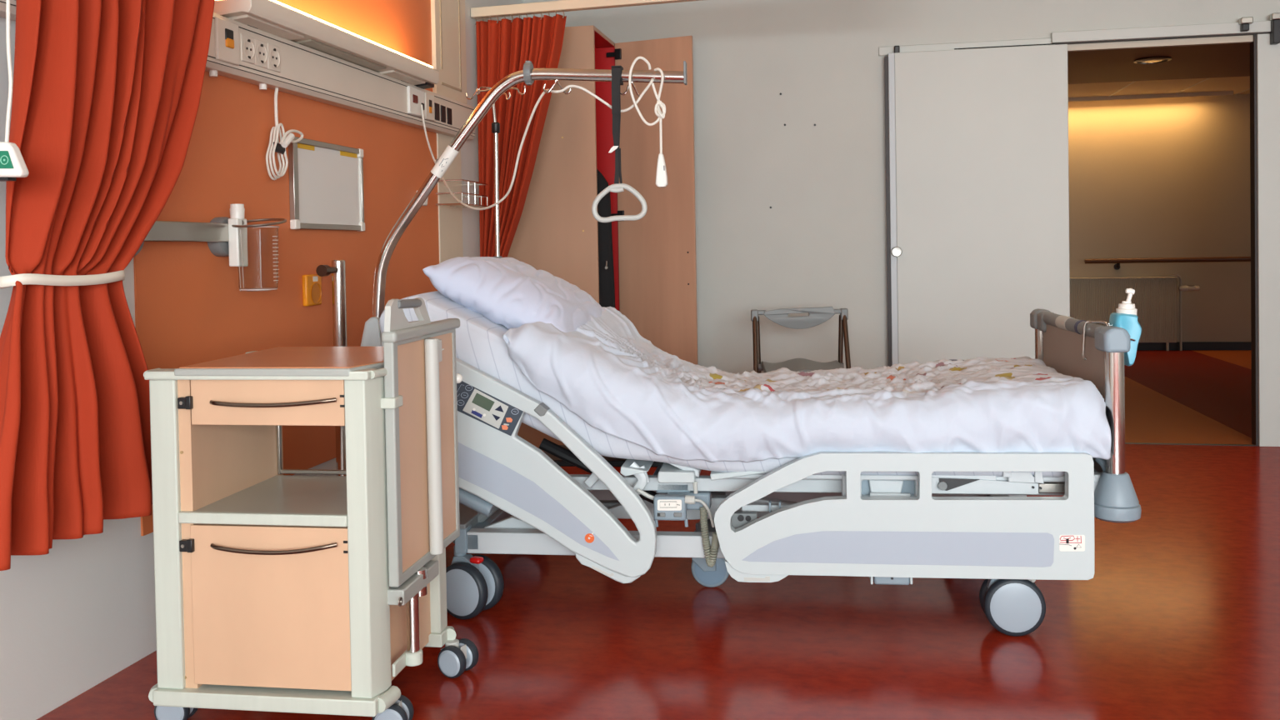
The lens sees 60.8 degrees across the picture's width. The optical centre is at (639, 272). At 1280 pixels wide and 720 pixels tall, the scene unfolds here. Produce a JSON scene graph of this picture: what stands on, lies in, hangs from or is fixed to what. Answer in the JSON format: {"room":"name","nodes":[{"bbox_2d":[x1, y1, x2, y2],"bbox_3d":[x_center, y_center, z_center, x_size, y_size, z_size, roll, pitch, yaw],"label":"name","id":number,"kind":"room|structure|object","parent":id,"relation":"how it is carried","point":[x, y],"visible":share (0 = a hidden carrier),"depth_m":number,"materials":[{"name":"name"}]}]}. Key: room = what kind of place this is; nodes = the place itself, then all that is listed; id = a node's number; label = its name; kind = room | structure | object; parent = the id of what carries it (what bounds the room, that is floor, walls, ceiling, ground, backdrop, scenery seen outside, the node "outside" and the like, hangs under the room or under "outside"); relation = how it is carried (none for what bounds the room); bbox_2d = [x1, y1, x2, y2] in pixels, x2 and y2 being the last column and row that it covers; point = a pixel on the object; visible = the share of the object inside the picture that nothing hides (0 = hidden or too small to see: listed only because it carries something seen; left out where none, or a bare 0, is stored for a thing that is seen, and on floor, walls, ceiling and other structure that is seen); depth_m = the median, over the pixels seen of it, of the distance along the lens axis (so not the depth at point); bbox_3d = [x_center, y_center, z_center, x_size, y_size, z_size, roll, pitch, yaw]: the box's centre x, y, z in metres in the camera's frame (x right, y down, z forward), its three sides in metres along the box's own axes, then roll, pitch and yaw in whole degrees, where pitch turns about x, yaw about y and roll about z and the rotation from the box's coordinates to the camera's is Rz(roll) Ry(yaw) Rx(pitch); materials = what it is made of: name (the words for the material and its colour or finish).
{"room":"hospital room","nodes":[
{"label":"hospital room","id":0,"kind":"room"},
{"bbox_2d":[0,0,523,719],"bbox_3d":[-1.778,-0.279,1.357,0.200,2.720,10.780,-1,1,11],"label":"wall","id":1,"kind":"structure","parent":0,"point":[74,616],"depth_m":2.70,"materials":[{"name":"white paint"}]},
{"bbox_2d":[0,0,474,139],"bbox_3d":[-1.192,-0.684,3.601,0.081,0.182,3.630,-1,1,11],"label":"bedhead trunking","id":2,"kind":"object","parent":1,"relation":"attached to","point":[237,51],"visible":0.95,"depth_m":3.83,"materials":[{"name":"plastic"}]},
{"bbox_2d":[0,0,29,181],"bbox_3d":[-1.276,-0.394,2.161,0.124,0.422,0.032,-1,1,11],"label":"handset","id":3,"kind":"object","parent":2,"relation":"hanging from","point":[12,165],"visible":1,"depth_m":2.15,"materials":[{"name":"white plastic"}]},
{"bbox_2d":[214,16,239,65],"bbox_3d":[-1.232,-0.691,3.256,0.012,0.125,0.115,-1,1,11],"label":"switch plate","id":4,"kind":"object","parent":2,"relation":"attached to","point":[226,30],"depth_m":3.24,"materials":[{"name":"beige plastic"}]},
{"bbox_2d":[240,33,254,64],"bbox_3d":[-1.212,-0.692,3.372,0.006,0.084,0.076,-1,1,11],"label":"power socket","id":5,"kind":"object","parent":2,"relation":"attached to","point":[247,40],"depth_m":3.37,"materials":[{"name":"plastic"}]},
{"bbox_2d":[254,38,267,69],"bbox_3d":[-1.198,-0.692,3.445,0.006,0.084,0.076,-1,1,11],"label":"power socket","id":6,"kind":"object","parent":2,"relation":"attached to","point":[260,44],"depth_m":3.44,"materials":[{"name":"plastic"}]},
{"bbox_2d":[267,43,280,72],"bbox_3d":[-1.182,-0.694,3.522,0.006,0.084,0.076,-1,1,11],"label":"power socket","id":7,"kind":"object","parent":2,"relation":"attached to","point":[273,49],"depth_m":3.52,"materials":[{"name":"plastic"}]},
{"bbox_2d":[265,87,303,179],"bbox_3d":[-1.177,-0.462,3.630,0.058,0.310,0.175,-1,1,11],"label":"hanging cable","id":8,"kind":"object","parent":2,"relation":"hanging from","point":[279,147],"visible":1,"depth_m":3.59,"materials":[{"name":"beige plastic"}]},
{"bbox_2d":[424,92,434,121],"bbox_3d":[-0.926,-0.728,4.789,0.014,0.115,0.100,-1,1,11],"label":"switch plate","id":9,"kind":"object","parent":2,"relation":"attached to","point":[429,114],"depth_m":4.78,"materials":[{"name":"white plastic"}]},
{"bbox_2d":[133,71,439,535],"bbox_3d":[-1.144,-0.002,3.992,0.006,1.370,2.168,-1,1,11],"label":"panel","id":10,"kind":"object","parent":1,"relation":"attached to","point":[191,308],"visible":0.29,"depth_m":3.61,"materials":[{"name":"paint"}]},
{"bbox_2d":[134,216,229,256],"bbox_3d":[-1.300,-0.104,3.080,0.050,0.120,0.575,-1,1,11],"label":"rail","id":11,"kind":"object","parent":10,"relation":"attached to","point":[215,232],"visible":0.4,"depth_m":3.12,"materials":[{"name":"silver metal"}]},
{"bbox_2d":[228,204,286,291],"bbox_3d":[-1.162,-0.078,3.331,0.163,0.263,0.169,-1,1,11],"label":"jar","id":12,"kind":"object","parent":11,"relation":"hanging from","point":[253,248],"visible":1,"depth_m":3.27,"materials":[{"name":"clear plastic"}]},
{"bbox_2d":[302,274,321,306],"bbox_3d":[-1.157,0.060,3.856,0.024,0.110,0.110,-1,1,11],"label":"wall socket","id":13,"kind":"object","parent":10,"relation":"attached to","point":[312,283],"visible":0.95,"depth_m":3.83,"materials":[{"name":"orange plastic"}]},
{"bbox_2d":[288,136,364,231],"bbox_3d":[-1.135,-0.315,3.984,0.023,0.319,0.539,-1,1,11],"label":"whiteboard","id":14,"kind":"object","parent":10,"relation":"attached to","point":[326,180],"visible":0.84,"depth_m":3.95,"materials":[{"name":"white plastic"}]},
{"bbox_2d":[416,190,428,205],"bbox_3d":[-0.962,-0.331,4.825,0.035,0.068,0.062,-1,1,11],"label":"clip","id":15,"kind":"object","parent":10,"relation":"attached to","point":[425,203],"visible":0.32,"depth_m":4.82,"materials":[{"name":"white plastic"}]},
{"bbox_2d":[213,0,439,89],"bbox_3d":[-1.081,-0.822,4.009,0.145,0.081,1.520,-1,1,11],"label":"lamp","id":16,"kind":"object","parent":1,"relation":"attached to","point":[273,17],"visible":0.75,"depth_m":3.75,"materials":[{"name":"beige"}]},
{"bbox_2d":[227,14,304,39],"bbox_3d":[-1.194,-0.779,3.471,0.088,0.021,0.340,-1,1,11],"label":"tray","id":17,"kind":"object","parent":16,"relation":"on","point":[253,21],"depth_m":3.43,"materials":[{"name":"beige plastic"}]},
{"bbox_2d":[270,0,432,67],"bbox_3d":[-1.081,-0.850,3.965,0.121,0.023,1.426,-1,1,11],"label":"diffuser","id":18,"kind":"object","parent":16,"relation":"attached to","point":[282,9],"depth_m":3.83,"materials":[{"name":"white plastic"}]},
{"bbox_2d":[379,70,424,84],"bbox_3d":[-0.989,-0.805,4.501,0.088,0.021,0.320,-1,1,11],"label":"tray","id":19,"kind":"object","parent":16,"relation":"on","point":[397,74],"depth_m":4.47,"materials":[{"name":"beige plastic"}]},
{"bbox_2d":[275,0,432,91],"bbox_3d":[-1.267,-1.224,3.454,0.006,0.940,3.140,-1,1,11],"label":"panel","id":20,"kind":"structure","parent":1,"relation":"attached to","point":[404,27],"depth_m":4.51,"materials":[{"name":"paint"}]},
{"bbox_2d":[430,0,466,263],"bbox_3d":[-0.897,-0.378,5.207,0.025,2.720,0.400,-1,1,11],"label":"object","id":21,"kind":"structure","parent":1,"relation":"attached to","point":[450,218],"depth_m":5.17,"materials":[{"name":"beige paint"}]},
{"bbox_2d":[435,159,488,207],"bbox_3d":[-0.840,-0.421,5.159,0.132,0.212,0.353,-1,1,11],"label":"wire rack","id":22,"kind":"object","parent":21,"relation":"attached to","point":[457,205],"visible":0.7,"depth_m":5.10,"materials":[{"name":"silver metal"}]},
{"bbox_2d":[439,0,461,91],"bbox_3d":[-0.904,-1.308,5.173,0.009,0.860,0.255,-1,1,11],"label":"trim","id":23,"kind":"structure","parent":1,"relation":"attached to","point":[442,83],"depth_m":5.23,"materials":[{"name":"beige wood"}]},
{"bbox_2d":[36,350,1279,719],"bbox_3d":[3.426,0.998,3.321,9.605,0.100,16.600,-1,1,11],"label":"floor","id":24,"kind":"structure","parent":0,"point":[1177,617],"depth_m":3.03,"materials":[{"name":"red laminate"}]},
{"bbox_2d":[143,346,478,719],"bbox_3d":[-0.778,0.618,2.642,0.654,0.835,0.532,-1,1,9],"label":"base cabinet","id":25,"kind":"object","parent":24,"relation":"on","point":[272,587],"visible":0.99,"depth_m":2.42,"materials":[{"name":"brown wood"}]},
{"bbox_2d":[195,475,347,514],"bbox_3d":[-0.780,0.537,2.608,0.401,0.021,0.389,-1,1,9],"label":"shelf","id":26,"kind":"object","parent":25,"relation":"attached to","point":[262,494],"depth_m":2.56,"materials":[{"name":"grey"}]},
{"bbox_2d":[380,297,462,676],"bbox_3d":[-0.507,0.479,2.627,0.062,0.850,0.493,-1,1,9],"label":"table","id":27,"kind":"object","parent":25,"relation":"attached to","point":[419,402],"visible":1,"depth_m":2.55,"materials":[{"name":"grey"}]},
{"bbox_2d":[315,260,347,475],"bbox_3d":[-1.061,0.485,3.828,0.120,1.060,0.185,-1,1,11],"label":"tube","id":28,"kind":"object","parent":24,"relation":"on","point":[337,270],"visible":0.43,"depth_m":3.83,"materials":[{"name":"silver metal"}]},
{"bbox_2d":[465,85,525,258],"bbox_3d":[-0.603,0.073,4.858,0.554,1.823,0.496,-1,1,11],"label":"stand","id":29,"kind":"object","parent":24,"relation":"on","point":[495,126],"visible":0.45,"depth_m":4.82,"materials":[{"name":"silver metal"}]},
{"bbox_2d":[507,25,698,451],"bbox_3d":[-0.215,-0.178,6.033,1.015,2.261,0.544,-1,1,11],"label":"wardrobe","id":30,"kind":"object","parent":24,"relation":"on","point":[557,233],"visible":0.56,"depth_m":6.09,"materials":[{"name":"laminate"}]},
{"bbox_2d":[596,169,615,308],"bbox_3d":[-0.378,-0.217,6.011,0.485,1.245,0.199,-1,1,21],"label":"garment","id":31,"kind":"object","parent":30,"relation":"hanging from","point":[606,270],"visible":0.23,"depth_m":5.96,"materials":[{"name":"black fabric"}]},
{"bbox_2d":[336,308,1141,636],"bbox_3d":[0.260,0.566,3.477,2.311,0.868,1.009,-1,1,8],"label":"hospital bed","id":32,"kind":"object","parent":24,"relation":"on","point":[516,497],"visible":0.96,"depth_m":3.02,"materials":[{"name":"grey plastic"}]},
{"bbox_2d":[360,60,687,346],"bbox_3d":[-0.404,-0.151,3.615,1.135,1.093,0.100,-1,1,8],"label":"pole","id":33,"kind":"object","parent":32,"relation":"attached to","point":[372,336],"depth_m":3.59,"materials":[{"name":"silver metal"}]},
{"bbox_2d":[360,316,381,346],"bbox_3d":[-0.902,0.262,3.691,0.116,0.232,0.100,-1,1,8],"label":"socket","id":34,"kind":"object","parent":33,"relation":"attached to","point":[372,336],"depth_m":3.64,"materials":[{"name":"grey plastic"}]},
{"bbox_2d":[420,56,667,209],"bbox_3d":[-0.504,-0.474,4.065,0.262,0.480,1.610,-2,2,-38],"label":"cable","id":35,"kind":"object","parent":33,"relation":"hanging from","point":[661,175],"visible":0.98,"depth_m":3.52,"materials":[{"name":"beige plastic"}]},
{"bbox_2d":[379,290,1064,477],"bbox_3d":[0.278,0.300,3.516,1.997,0.526,0.884,-1,1,7],"label":"mattress","id":36,"kind":"object","parent":32,"relation":"on","point":[480,343],"visible":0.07,"depth_m":3.16,"materials":[{"name":"white fabric"}]},
{"bbox_2d":[422,256,604,332],"bbox_3d":[-0.373,0.089,3.607,0.457,0.295,0.732,-1,1,11],"label":"pillow","id":37,"kind":"object","parent":36,"relation":"on","point":[510,292],"visible":0.83,"depth_m":3.30,"materials":[{"name":"white fabric"}]},
{"bbox_2d":[502,306,1111,462],"bbox_3d":[0.522,0.324,3.471,1.650,0.416,1.067,-1,1,11],"label":"duvet","id":38,"kind":"object","parent":36,"relation":"on","point":[603,371],"visible":0.99,"depth_m":3.06,"materials":[{"name":"white fabric"}]},
{"bbox_2d":[1060,535,1081,543],"bbox_3d":[1.147,0.709,2.905,0.056,0.020,0.002,-1,1,7],"label":"print","id":39,"kind":"object","parent":32,"relation":"on","point":[1062,536],"depth_m":2.90},
{"bbox_2d":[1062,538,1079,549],"bbox_3d":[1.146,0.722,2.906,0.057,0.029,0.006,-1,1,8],"label":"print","id":40,"kind":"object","parent":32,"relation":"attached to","point":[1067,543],"depth_m":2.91,"materials":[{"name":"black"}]},
{"bbox_2d":[1082,320,1108,359],"bbox_3d":[1.307,0.194,3.117,0.017,0.116,0.090,-2,2,-34],"label":"wire hanger","id":41,"kind":"object","parent":32,"relation":"hanging from","point":[1086,322],"visible":0.91,"depth_m":3.15,"materials":[{"name":"silver metal"}]},
{"bbox_2d":[1107,288,1141,366],"bbox_3d":[1.346,0.150,3.032,0.080,0.216,0.103,-1,1,8],"label":"sanitizer bottle","id":42,"kind":"object","parent":41,"relation":"hanging from","point":[1126,317],"visible":0.84,"depth_m":3.00,"materials":[{"name":"teal plastic"}]},
{"bbox_2d":[1094,326,1104,351],"bbox_3d":[1.294,0.183,3.026,0.050,0.067,0.080,-1,1,8],"label":"socket","id":43,"kind":"object","parent":32,"relation":"attached to","point":[1097,330],"depth_m":3.03,"materials":[{"name":"plastic"}]},
{"bbox_2d":[750,306,850,373],"bbox_3d":[0.813,0.561,5.447,0.513,0.773,0.368,-1,1,2],"label":"chair","id":44,"kind":"object","parent":24,"relation":"on","point":[817,316],"visible":0.69,"depth_m":5.54,"materials":[{"name":"grey plastic"}]},
{"bbox_2d":[1070,274,1199,350],"bbox_3d":[4.762,0.389,10.725,1.357,0.748,0.090,-1,1,11],"label":"panel radiator","id":45,"kind":"object","parent":24,"relation":"on","point":[1155,298],"visible":0.62,"depth_m":10.66,"materials":[{"name":"metal"}]},
{"bbox_2d":[1070,276,1176,279],"bbox_3d":[4.654,0.049,10.738,1.149,0.012,0.090,-1,1,11],"label":"grille","id":46,"kind":"object","parent":45,"relation":"attached to","point":[1132,277],"depth_m":10.68,"materials":[{"name":"grey metal"}]},
{"bbox_2d":[522,0,1279,374],"bbox_3d":[2.528,-0.451,5.819,6.505,2.720,0.060,-1,1,11],"label":"wall","id":47,"kind":"structure","parent":0,"point":[822,241],"depth_m":6.11,"materials":[{"name":"white paint"}]},
{"bbox_2d":[878,37,1054,55],"bbox_3d":[1.765,-1.225,5.915,0.920,0.050,0.012,-1,1,11],"label":"trim","id":48,"kind":"structure","parent":47,"relation":"attached to","point":[882,51],"depth_m":5.91,"materials":[{"name":"paint"}]},
{"bbox_2d":[884,44,1069,366],"bbox_3d":[1.815,-0.168,5.885,0.946,2.155,0.076,-1,1,11],"label":"door","id":49,"kind":"structure","parent":47,"relation":"in","point":[977,139],"depth_m":5.88,"materials":[{"name":"paint"}]},
{"bbox_2d":[954,32,1269,49],"bbox_3d":[3.606,-1.240,5.558,3.870,0.006,0.032,-1,1,11],"label":"trim","id":50,"kind":"structure","parent":47,"relation":"attached to","point":[1242,34],"depth_m":5.74,"materials":[{"name":"grey metal"}]},
{"bbox_2d":[1067,35,1253,51],"bbox_3d":[2.697,-1.210,5.766,1.006,0.033,0.040,-1,1,11],"label":"trim","id":51,"kind":"structure","parent":47,"relation":"attached to","point":[1248,38],"depth_m":5.74,"materials":[{"name":"silver metal"}]},
{"bbox_2d":[1050,20,1270,43],"bbox_3d":[3.846,-1.274,5.488,3.370,0.056,0.035,-1,1,11],"label":"rail","id":52,"kind":"object","parent":47,"relation":"attached to","point":[1261,26],"depth_m":5.70,"materials":[{"name":"metal"}]},
{"bbox_2d":[1125,442,1258,445],"bbox_3d":[2.729,0.905,5.788,1.006,0.003,0.030,-1,1,11],"label":"trim","id":53,"kind":"structure","parent":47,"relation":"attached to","point":[1125,442],"depth_m":5.75,"materials":[{"name":"black"}]},
{"bbox_2d":[1239,16,1253,31],"bbox_3d":[3.108,-1.275,5.596,0.056,0.068,0.040,-1,1,11],"label":"door stop","id":54,"kind":"object","parent":47,"relation":"attached to","point":[1244,22],"visible":1,"depth_m":5.58,"materials":[{"name":"silver metal"}]},
{"bbox_2d":[1250,34,1258,444],"bbox_3d":[3.202,-0.167,5.690,0.012,2.135,0.064,-1,1,11],"label":"trim","id":55,"kind":"structure","parent":47,"relation":"attached to","point":[1253,147],"depth_m":5.68,"materials":[{"name":"black metal"}]},
{"bbox_2d":[1256,33,1279,446],"bbox_3d":[4.360,-0.180,5.422,2.364,2.132,0.018,-1,1,11],"label":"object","id":56,"kind":"structure","parent":47,"relation":"attached to","point":[1267,55],"depth_m":5.63,"materials":[{"name":"paint"}]},
{"bbox_2d":[1270,12,1279,44],"bbox_3d":[3.252,-1.248,5.576,0.056,0.152,0.056,-1,1,11],"label":"door stop","id":57,"kind":"object","parent":47,"relation":"attached to","point":[1274,17],"visible":1,"depth_m":5.56,"materials":[{"name":"silver metal"}]},
{"bbox_2d":[1067,43,1249,97],"bbox_3d":[4.644,-1.898,8.075,8.400,0.560,5.260,-1,1,11],"label":"ceiling","id":58,"kind":"structure","parent":0,"point":[1218,60],"depth_m":8.79,"materials":[{"name":"brown"}]},
{"bbox_2d":[1068,90,1233,101],"bbox_3d":[4.375,-1.684,10.548,2.500,0.038,0.015,-1,1,11],"label":"trim","id":59,"kind":"structure","parent":58,"relation":"attached to","point":[1227,92],"depth_m":10.44,"materials":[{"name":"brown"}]},
{"bbox_2d":[1133,56,1171,64],"bbox_3d":[3.850,-1.597,8.198,0.260,0.018,0.260,-1,1,11],"label":"recessed light","id":60,"kind":"object","parent":58,"relation":"in","point":[1152,59],"visible":1,"depth_m":8.16,"materials":[{"name":"silver metal"}]},
{"bbox_2d":[1108,77,1249,96],"bbox_3d":[5.015,-1.697,9.923,3.616,0.006,1.500,-1,1,11],"label":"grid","id":61,"kind":"object","parent":58,"relation":"attached to","point":[1210,77],"visible":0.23,"depth_m":10.03,"materials":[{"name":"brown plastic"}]},
{"bbox_2d":[1068,94,1250,341],"bbox_3d":[5.296,-0.747,10.758,8.600,3.000,0.200,-1,1,11],"label":"wall","id":62,"kind":"structure","parent":0,"point":[1167,177],"depth_m":10.68,"materials":[{"name":"paint"}]},
{"bbox_2d":[1085,256,1250,269],"bbox_3d":[6.507,-0.111,10.384,4.295,0.114,0.093,-1,1,11],"label":"handrail","id":63,"kind":"object","parent":62,"relation":"attached to","point":[1117,261],"visible":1,"depth_m":10.62,"materials":[{"name":"brown wood"}]},
{"bbox_2d":[1136,341,1251,349],"bbox_3d":[5.202,0.716,10.704,8.400,0.080,0.015,-1,1,11],"label":"baseboard","id":64,"kind":"structure","parent":62,"relation":"attached to","point":[1186,345],"depth_m":10.65,"materials":[{"name":"black"}]},
{"bbox_3d":[1.387,-1.730,0.690,6.705,0.100,10.780,-1,1,11],"label":"ceiling","id":65,"kind":"structure","parent":0,"visible":0},
{"bbox_2d":[470,0,702,24],"bbox_3d":[0.242,-1.515,5.220,2.339,0.491,0.050,-1,1,16],"label":"track","id":66,"kind":"object","parent":65,"relation":"hanging from","point":[559,6],"visible":0.99,"depth_m":5.40,"materials":[{"name":"white metal"}]},
{"bbox_2d":[475,14,566,257],"bbox_3d":[-0.586,-0.376,5.487,0.480,1.798,0.079,-1,1,17],"label":"curtain","id":67,"kind":"object","parent":66,"relation":"hanging from","point":[503,47],"visible":0.6,"depth_m":5.48,"materials":[{"name":"red fabric"}]},
{"bbox_3d":[-1.358,-1.606,2.270,0.060,0.120,2.800,-1,1,11],"label":"rail","id":68,"kind":"object","parent":65,"relation":"attached to","visible":0},
{"bbox_2d":[0,0,214,570],"bbox_3d":[-1.280,-0.484,2.578,0.154,2.140,0.853,-1,1,11],"label":"curtain","id":69,"kind":"object","parent":68,"relation":"hanging from","point":[107,93],"visible":1,"depth_m":2.46,"materials":[{"name":"red fabric"}]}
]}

